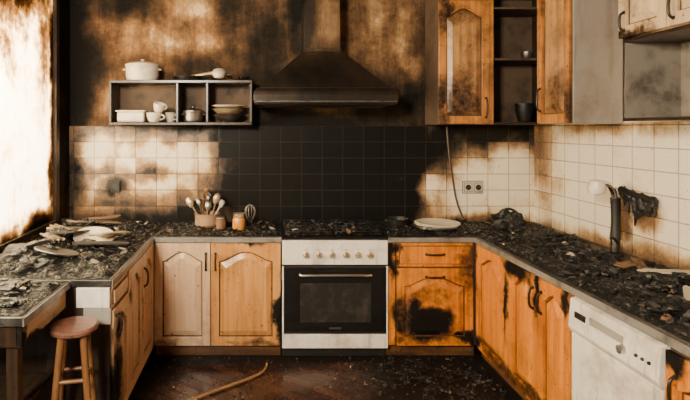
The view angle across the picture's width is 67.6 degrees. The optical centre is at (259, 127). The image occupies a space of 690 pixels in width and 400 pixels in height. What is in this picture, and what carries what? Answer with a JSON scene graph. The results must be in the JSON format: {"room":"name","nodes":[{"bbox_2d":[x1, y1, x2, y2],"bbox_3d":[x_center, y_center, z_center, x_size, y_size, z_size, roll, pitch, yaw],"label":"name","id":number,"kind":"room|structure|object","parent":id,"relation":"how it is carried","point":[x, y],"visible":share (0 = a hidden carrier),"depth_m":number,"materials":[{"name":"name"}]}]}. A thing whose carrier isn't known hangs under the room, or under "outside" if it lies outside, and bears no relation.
{"room":"fire-damaged room","nodes":[
{"label":"fire-damaged room","id":0,"kind":"room"},
{"bbox_2d":[0,223,60,253],"bbox_3d":[-1.670,1.235,1.505,0.100,0.930,5.610,0,0,0],"label":"wall","id":1,"kind":"structure","parent":0,"point":[37,235],"depth_m":3.60,"materials":[{"name":"paint"}]},
{"bbox_2d":[0,220,55,251],"bbox_3d":[-1.639,0.750,2.830,0.062,0.040,2.340,0,0,0],"label":"sill","id":2,"kind":"structure","parent":1,"relation":"on","point":[33,232],"depth_m":3.50,"materials":[{"name":"brown wood"}]},
{"bbox_2d":[0,0,52,243],"bbox_3d":[-1.639,-0.215,2.830,0.005,1.890,2.340,0,0,0],"label":"window","id":3,"kind":"structure","parent":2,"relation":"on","point":[26,26],"depth_m":3.55,"materials":[{"name":"white glass"}]},
{"bbox_2d":[53,0,58,223],"bbox_3d":[-1.639,-0.225,4.030,0.062,1.990,0.060,0,0,0],"label":"window frame","id":4,"kind":"structure","parent":1,"relation":"attached to","point":[55,2],"depth_m":4.00,"materials":[{"name":"brown wood"}]},
{"bbox_2d":[59,0,69,222],"bbox_3d":[-1.670,-0.225,4.185,0.100,1.990,0.250,0,0,0],"label":"pier","id":5,"kind":"object","parent":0,"point":[64,5],"visible":0.44,"depth_m":4.19,"materials":[{"name":"paint"}]},
{"bbox_2d":[70,0,533,125],"bbox_3d":[0.361,0.200,4.360,4.162,3.000,0.100,0,0,0],"label":"wall","id":6,"kind":"structure","parent":0,"point":[255,39],"depth_m":4.31,"materials":[{"name":"brown paint"}]},
{"bbox_2d":[109,80,252,124],"bbox_3d":[-0.637,-0.205,4.183,1.149,0.361,0.246,0,0,0],"label":"wall shelf","id":7,"kind":"object","parent":6,"relation":"attached to","point":[178,95],"visible":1,"depth_m":4.30,"materials":[{"name":"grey wood"}]},
{"bbox_2d":[116,110,148,121],"bbox_3d":[-1.049,-0.096,4.170,0.236,0.097,0.176,0,0,0],"label":"baking dish","id":8,"kind":"object","parent":7,"relation":"on","point":[122,115],"visible":0.93,"depth_m":4.09,"materials":[{"name":"beige ceramic"}]},
{"bbox_2d":[123,59,161,79],"bbox_3d":[-0.968,-0.478,4.170,0.284,0.183,0.284,0,0,45],"label":"enamel pot","id":9,"kind":"object","parent":7,"relation":"on","point":[139,70],"visible":0.95,"depth_m":4.06,"materials":[{"name":"beige ceramic"}]},
{"bbox_2d":[146,113,164,121],"bbox_3d":[-0.854,-0.086,4.095,0.120,0.075,0.134,0,0,-42],"label":"teacup","id":10,"kind":"object","parent":7,"relation":"on","point":[152,117],"visible":0.95,"depth_m":4.06,"materials":[{"name":"beige ceramic"}]},
{"bbox_2d":[153,101,166,112],"bbox_3d":[-0.809,-0.168,4.087,0.099,0.095,0.102,0,0,-36],"label":"teacup","id":11,"kind":"object","parent":10,"relation":"on","point":[159,107],"visible":1,"depth_m":4.07,"materials":[{"name":"beige ceramic"}]},
{"bbox_2d":[165,112,175,121],"bbox_3d":[-0.739,-0.088,4.202,0.094,0.080,0.080,0,0,-21],"label":"teacup","id":12,"kind":"object","parent":7,"relation":"on","point":[170,116],"visible":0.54,"depth_m":4.17,"materials":[{"name":"beige ceramic"}]},
{"bbox_2d":[180,105,205,121],"bbox_3d":[-0.547,-0.119,4.150,0.180,0.143,0.168,0,0,-42],"label":"saucepan","id":13,"kind":"object","parent":7,"relation":"on","point":[193,114],"visible":0.93,"depth_m":4.08,"materials":[{"name":"metal"}]},
{"bbox_2d":[173,74,231,79],"bbox_3d":[-0.473,-0.414,4.170,0.490,0.055,0.256,0,0,0],"label":"frying pan","id":14,"kind":"object","parent":7,"relation":"on","point":[180,77],"visible":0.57,"depth_m":4.08,"materials":[{"name":"metal"}]},
{"bbox_2d":[194,68,226,78],"bbox_3d":[-0.432,-0.441,4.100,0.324,0.088,0.124,0,0,0],"label":"ladle","id":15,"kind":"object","parent":14,"relation":"in","point":[218,73],"visible":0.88,"depth_m":4.07,"materials":[{"name":"beige ceramic"}]},
{"bbox_2d":[211,68,226,78],"bbox_3d":[-0.332,-0.441,4.100,0.124,0.088,0.124,0,0,0],"label":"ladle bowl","id":16,"kind":"object","parent":15,"relation":"on","point":[218,73],"depth_m":4.06,"materials":[{"name":"beige ceramic"}]},
{"bbox_2d":[211,105,244,121],"bbox_3d":[-0.261,-0.116,4.160,0.280,0.138,0.280,0,0,0],"label":"bowls","id":17,"kind":"object","parent":7,"relation":"on","point":[225,113],"visible":0.92,"depth_m":4.07,"materials":[{"name":"ceramic"}]},
{"bbox_2d":[237,76,248,79],"bbox_3d":[-0.138,-0.404,4.170,0.110,0.035,0.110,0,0,0],"label":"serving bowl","id":18,"kind":"object","parent":7,"relation":"on","point":[238,77],"visible":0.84,"depth_m":4.13,"materials":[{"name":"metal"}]},
{"bbox_2d":[69,126,533,221],"bbox_3d":[0.361,0.411,4.304,3.962,0.857,0.012,0,0,0],"label":"tiles","id":19,"kind":"structure","parent":6,"relation":"attached to","point":[371,173],"depth_m":4.30,"materials":[{"name":"black tile"}]},
{"bbox_2d":[110,180,120,192],"bbox_3d":[-1.227,0.494,4.288,0.093,0.108,0.019,0,0,0],"label":"wall outlet","id":20,"kind":"object","parent":19,"relation":"attached to","point":[115,185],"visible":1,"depth_m":4.28,"materials":[{"name":"grey plastic"}]},
{"bbox_2d":[446,127,464,219],"bbox_3d":[1.649,0.381,4.273,0.149,0.784,0.027,0,0,17],"label":"power cable","id":21,"kind":"object","parent":19,"relation":"attached to","point":[447,136],"visible":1,"depth_m":4.28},
{"bbox_2d":[462,181,482,193],"bbox_3d":[1.806,0.502,4.288,0.178,0.108,0.019,0,0,0],"label":"wall outlet","id":22,"kind":"object","parent":19,"relation":"attached to","point":[468,187],"visible":1,"depth_m":4.28,"materials":[{"name":"plastic"}]},
{"bbox_2d":[253,0,398,107],"bbox_3d":[0.495,-0.714,4.037,1.090,1.092,0.517,0,0,0],"label":"range hood","id":23,"kind":"object","parent":6,"relation":"attached to","point":[321,75],"visible":1,"depth_m":3.89,"materials":[{"name":"metal"}]},
{"bbox_2d":[259,105,390,107],"bbox_3d":[0.495,-0.171,4.050,1.000,0.006,0.420,0,0,0],"label":"grille","id":24,"kind":"object","parent":23,"relation":"attached to","point":[260,106],"depth_m":3.95,"materials":[{"name":"metal"}]},
{"bbox_2d":[425,0,489,124],"bbox_3d":[1.601,-0.564,4.110,0.401,1.072,0.373,0,0,0],"label":"upper cabinet","id":25,"kind":"object","parent":6,"relation":"attached to","point":[457,32],"visible":1,"depth_m":3.96,"materials":[{"name":"brown wood"}]},
{"bbox_2d":[485,0,549,124],"bbox_3d":[2.064,-0.564,4.130,0.522,1.072,0.332,0,0,0],"label":"upper cabinet","id":26,"kind":"object","parent":6,"relation":"attached to","point":[513,23],"visible":0.58,"depth_m":4.29,"materials":[{"name":"brown wood"}]},
{"bbox_2d":[494,7,536,16],"bbox_3d":[2.064,-0.949,4.144,0.486,0.018,0.287,0,0,0],"label":"shelf","id":27,"kind":"object","parent":26,"relation":"attached to","point":[498,11],"depth_m":4.10,"materials":[{"name":"brown wood"}]},
{"bbox_2d":[494,58,536,64],"bbox_3d":[2.064,-0.544,4.144,0.486,0.018,0.287,0,0,0],"label":"shelf","id":28,"kind":"object","parent":26,"relation":"attached to","point":[497,61],"depth_m":4.07,"materials":[{"name":"brown wood"}]},
{"bbox_2d":[515,103,533,121],"bbox_3d":[2.131,-0.122,4.080,0.140,0.150,0.140,0,0,0],"label":"jar","id":29,"kind":"object","parent":26,"relation":"on","point":[524,111],"visible":0.89,"depth_m":4.03,"materials":[{"name":"black ceramic"}]},
{"bbox_2d":[520,51,536,57],"bbox_3d":[2.170,-0.584,4.103,0.114,0.060,0.100,0,0,-26],"label":"teacup","id":30,"kind":"object","parent":26,"relation":"on","point":[528,54],"visible":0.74,"depth_m":4.07,"materials":[{"name":"ceramic"}]},
{"bbox_2d":[128,340,523,399],"bbox_3d":[0.361,1.750,1.555,4.162,0.100,5.710,0,0,0],"label":"floor","id":31,"kind":"structure","parent":0,"point":[303,375],"depth_m":3.43,"materials":[{"name":"brown wood"}]},
{"bbox_2d":[0,281,69,399],"bbox_3d":[-1.306,1.250,2.390,0.623,0.899,0.520,0,0,0],"label":"side table","id":32,"kind":"object","parent":31,"relation":"on","point":[15,331],"visible":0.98,"depth_m":2.29,"materials":[{"name":"brown wood"}]},
{"bbox_2d":[0,277,64,315],"bbox_3d":[-1.310,0.766,2.395,0.600,0.062,0.490,0,0,0],"label":"debris","id":33,"kind":"object","parent":32,"relation":"on","point":[18,296],"visible":1,"depth_m":2.38,"materials":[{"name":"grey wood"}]},
{"bbox_2d":[48,316,98,399],"bbox_3d":[-0.905,1.321,2.460,0.245,0.739,0.245,0,0,-11],"label":"stool","id":34,"kind":"object","parent":31,"relation":"on","point":[81,327],"visible":1,"depth_m":2.40,"materials":[{"name":"brown wood"}]},
{"bbox_2d":[0,242,154,399],"bbox_3d":[-1.180,1.270,3.473,0.874,0.859,1.635,0,0,0],"label":"base cabinet","id":35,"kind":"object","parent":31,"relation":"on","point":[122,343],"visible":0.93,"depth_m":2.68,"materials":[{"name":"brown wood"}]},
{"bbox_2d":[0,222,689,356],"bbox_3d":[0.355,0.819,2.598,3.945,0.038,3.396,0,0,0],"label":"countertop","id":36,"kind":"structure","parent":35,"relation":"on","point":[675,342],"depth_m":2.88,"materials":[{"name":"grey stone"}]},
{"bbox_2d":[0,215,167,278],"bbox_3d":[-1.195,0.744,3.480,0.830,0.134,1.600,0,0,0],"label":"debris","id":37,"kind":"object","parent":36,"relation":"on","point":[78,248],"visible":1,"depth_m":3.09,"materials":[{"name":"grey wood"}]},
{"bbox_2d":[156,221,279,235],"bbox_3d":[-0.311,0.780,4.005,0.918,0.044,0.550,0,0,0],"label":"debris","id":38,"kind":"object","parent":36,"relation":"on","point":[185,228],"visible":0.77,"depth_m":3.89,"materials":[{"name":"brown wood"}]},
{"bbox_2d":[186,189,224,227],"bbox_3d":[-0.434,0.639,4.051,0.214,0.297,0.243,0,0,44],"label":"utensil crock","id":39,"kind":"object","parent":38,"relation":"on","point":[207,218],"visible":0.98,"depth_m":4.02,"materials":[{"name":"ceramic"}]},
{"bbox_2d":[215,216,225,228],"bbox_3d":[-0.308,0.740,3.970,0.084,0.092,0.084,0,0,0],"label":"storage jar","id":40,"kind":"object","parent":38,"relation":"on","point":[220,221],"visible":1,"depth_m":3.94,"materials":[{"name":"brown ceramic"}]},
{"bbox_2d":[232,212,244,229],"bbox_3d":[-0.164,0.723,3.930,0.100,0.127,0.100,0,0,0],"label":"storage jar","id":41,"kind":"object","parent":38,"relation":"on","point":[238,221],"visible":0.99,"depth_m":3.89,"materials":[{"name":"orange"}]},
{"bbox_2d":[245,204,255,225],"bbox_3d":[-0.080,0.699,4.080,0.088,0.172,0.084,0,0,0],"label":"whisk","id":42,"kind":"object","parent":38,"relation":"on","point":[249,220],"visible":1,"depth_m":4.07,"materials":[{"name":"metal"}]},
{"bbox_2d":[372,221,569,235],"bbox_3d":[1.625,0.780,4.005,1.350,0.050,0.550,0,0,0],"label":"debris","id":43,"kind":"object","parent":36,"relation":"on","point":[469,228],"visible":0.7,"depth_m":3.87,"materials":[{"name":"brown wood"}]},
{"bbox_2d":[384,216,411,226],"bbox_3d":[1.118,0.758,4.100,0.182,0.056,0.180,0,0,-44],"label":"saucepan","id":44,"kind":"object","parent":43,"relation":"on","point":[398,221],"visible":0.98,"depth_m":4.05,"materials":[{"name":"black metal"}]},
{"bbox_2d":[411,218,460,229],"bbox_3d":[1.383,0.762,3.980,0.370,0.047,0.340,0,0,0],"label":"plate stack","id":45,"kind":"object","parent":43,"relation":"on","point":[425,223],"visible":1,"depth_m":3.96,"materials":[{"name":"ceramic"}]},
{"bbox_2d":[490,208,526,229],"bbox_3d":[1.955,0.706,4.000,0.289,0.155,0.220,0,0,0],"label":"debris","id":46,"kind":"object","parent":43,"relation":"on","point":[504,219],"visible":0.99,"depth_m":3.94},
{"bbox_2d":[493,242,559,265],"bbox_3d":[1.685,0.783,3.200,0.170,0.036,0.540,0,0,0],"label":"debris","id":47,"kind":"object","parent":36,"relation":"on","point":[516,249],"visible":0.99,"depth_m":3.17,"materials":[{"name":"brown wood"}]},
{"bbox_2d":[479,231,592,243],"bbox_3d":[1.950,0.771,3.590,0.700,0.070,0.220,0,0,0],"label":"debris","id":48,"kind":"object","parent":36,"relation":"on","point":[554,237],"visible":0.95,"depth_m":3.55,"materials":[{"name":"brown wood"}]},
{"bbox_2d":[521,241,631,265],"bbox_3d":[1.964,0.851,3.200,0.468,0.234,0.536,0,0,0],"label":"debris","id":49,"kind":"object","parent":36,"relation":"in","point":[573,252],"visible":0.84,"depth_m":3.11,"materials":[{"name":"metal"}]},
{"bbox_2d":[587,179,623,256],"bbox_3d":[2.171,0.560,3.164,0.227,0.477,0.141,0,0,0],"label":"lamp","id":50,"kind":"object","parent":36,"relation":"on","point":[596,187],"visible":0.98,"depth_m":3.17,"materials":[{"name":"metal"}]},
{"bbox_2d":[538,257,689,341],"bbox_3d":[1.962,0.763,1.960,0.724,0.087,1.920,0,0,0],"label":"debris","id":51,"kind":"object","parent":36,"relation":"on","point":[659,295],"visible":1,"depth_m":2.46,"materials":[{"name":"brown wood"}]},
{"bbox_2d":[154,242,280,354],"bbox_3d":[-0.312,1.270,3.982,0.932,0.859,0.617,0,0,0],"label":"base cabinet","id":52,"kind":"object","parent":31,"relation":"on","point":[211,298],"visible":1,"depth_m":3.71,"materials":[{"name":"brown wood"}]},
{"bbox_2d":[187,363,267,399],"bbox_3d":[-0.297,1.687,3.258,1.013,0.018,0.093,0,0,-42],"label":"hose","id":53,"kind":"object","parent":31,"relation":"on","point":[266,365],"visible":1,"depth_m":3.31,"materials":[{"name":"brown rubber"}]},
{"bbox_2d":[152,354,506,399],"bbox_3d":[0.430,1.687,3.235,2.339,0.028,1.070,0,0,0],"label":"debris","id":54,"kind":"object","parent":31,"relation":"on","point":[430,392],"visible":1,"depth_m":3.40,"materials":[{"name":"brown wood"}]},
{"bbox_2d":[279,220,387,355],"bbox_3d":[0.549,1.233,3.967,0.774,0.932,0.645,0,0,0],"label":"oven range","id":55,"kind":"object","parent":31,"relation":"on","point":[334,288],"visible":0.91,"depth_m":3.70,"materials":[{"name":"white metal"}]},
{"bbox_2d":[283,218,381,234],"bbox_3d":[0.550,0.774,4.000,0.724,0.054,0.522,0,0,0],"label":"debris","id":56,"kind":"object","parent":55,"relation":"on","point":[371,228],"visible":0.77,"depth_m":3.90,"materials":[{"name":"brown wood"}]},
{"bbox_2d":[279,222,387,238],"bbox_3d":[0.549,0.805,3.991,0.774,0.017,0.578,0,0,0],"label":"cooktop","id":57,"kind":"object","parent":55,"relation":"in","point":[383,236],"depth_m":3.72,"materials":[{"name":"black metal"}]},
{"bbox_2d":[386,242,476,354],"bbox_3d":[1.272,1.270,3.982,0.656,0.859,0.617,0,0,0],"label":"base cabinet","id":58,"kind":"object","parent":31,"relation":"on","point":[432,285],"visible":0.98,"depth_m":3.71,"materials":[{"name":"brown wood"}]},
{"bbox_2d":[476,244,574,399],"bbox_3d":[1.933,1.270,3.170,0.779,0.859,1.199,0,0,0],"label":"base cabinet","id":59,"kind":"object","parent":31,"relation":"on","point":[523,332],"visible":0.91,"depth_m":3.04,"materials":[{"name":"brown wood"}]},
{"bbox_2d":[568,296,670,399],"bbox_3d":[1.929,1.228,2.274,0.766,0.765,0.582,0,0,0],"label":"dishwasher","id":60,"kind":"object","parent":31,"relation":"on","point":[612,359],"visible":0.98,"depth_m":2.27,"materials":[{"name":"white metal"}]},
{"bbox_2d":[665,348,689,399],"bbox_3d":[1.933,1.270,1.450,0.779,0.859,1.059,0,0,0],"label":"base cabinet","id":61,"kind":"object","parent":31,"relation":"on","point":[677,364],"visible":1,"depth_m":1.91,"materials":[{"name":"brown wood"}]},
{"bbox_2d":[623,121,689,122],"bbox_3d":[2.392,0.200,1.505,0.100,3.000,5.610,0,0,0],"label":"plaster","id":62,"kind":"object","parent":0,"point":[623,121],"depth_m":3.00,"materials":[{"name":"beige paint"}]},
{"bbox_2d":[536,0,622,123],"bbox_3d":[2.141,-0.564,3.438,0.375,1.072,0.388,0,0,0],"label":"upper cabinet","id":63,"kind":"object","parent":62,"relation":"attached to","point":[580,50],"visible":1,"depth_m":3.24,"materials":[{"name":"beige wood"}]},
{"bbox_2d":[534,122,689,269],"bbox_3d":[2.336,0.403,2.149,0.012,0.875,4.298,0,0,0],"label":"tiles","id":64,"kind":"structure","parent":62,"relation":"attached to","point":[648,158],"depth_m":3.26,"materials":[{"name":"beige tile"}]},
{"bbox_2d":[617,186,658,225],"bbox_3d":[2.302,0.484,3.081,0.056,0.246,0.306,0,0,0],"label":"cloth","id":65,"kind":"object","parent":64,"relation":"attached to","point":[641,203],"visible":1,"depth_m":3.06,"materials":[{"name":"black fabric"}]},
{"bbox_2d":[618,0,689,39],"bbox_3d":[2.141,-0.795,2.130,0.375,0.610,1.360,0,0,0],"label":"upper cabinet","id":66,"kind":"object","parent":62,"relation":"attached to","point":[636,18],"visible":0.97,"depth_m":2.59,"materials":[{"name":"brown wood"}]},
{"bbox_2d":[623,24,689,120],"bbox_3d":[2.170,-0.263,2.130,0.316,0.451,1.360,0,0,0],"label":"upper cabinet","id":67,"kind":"object","parent":62,"relation":"attached to","point":[656,65],"visible":1,"depth_m":2.79,"materials":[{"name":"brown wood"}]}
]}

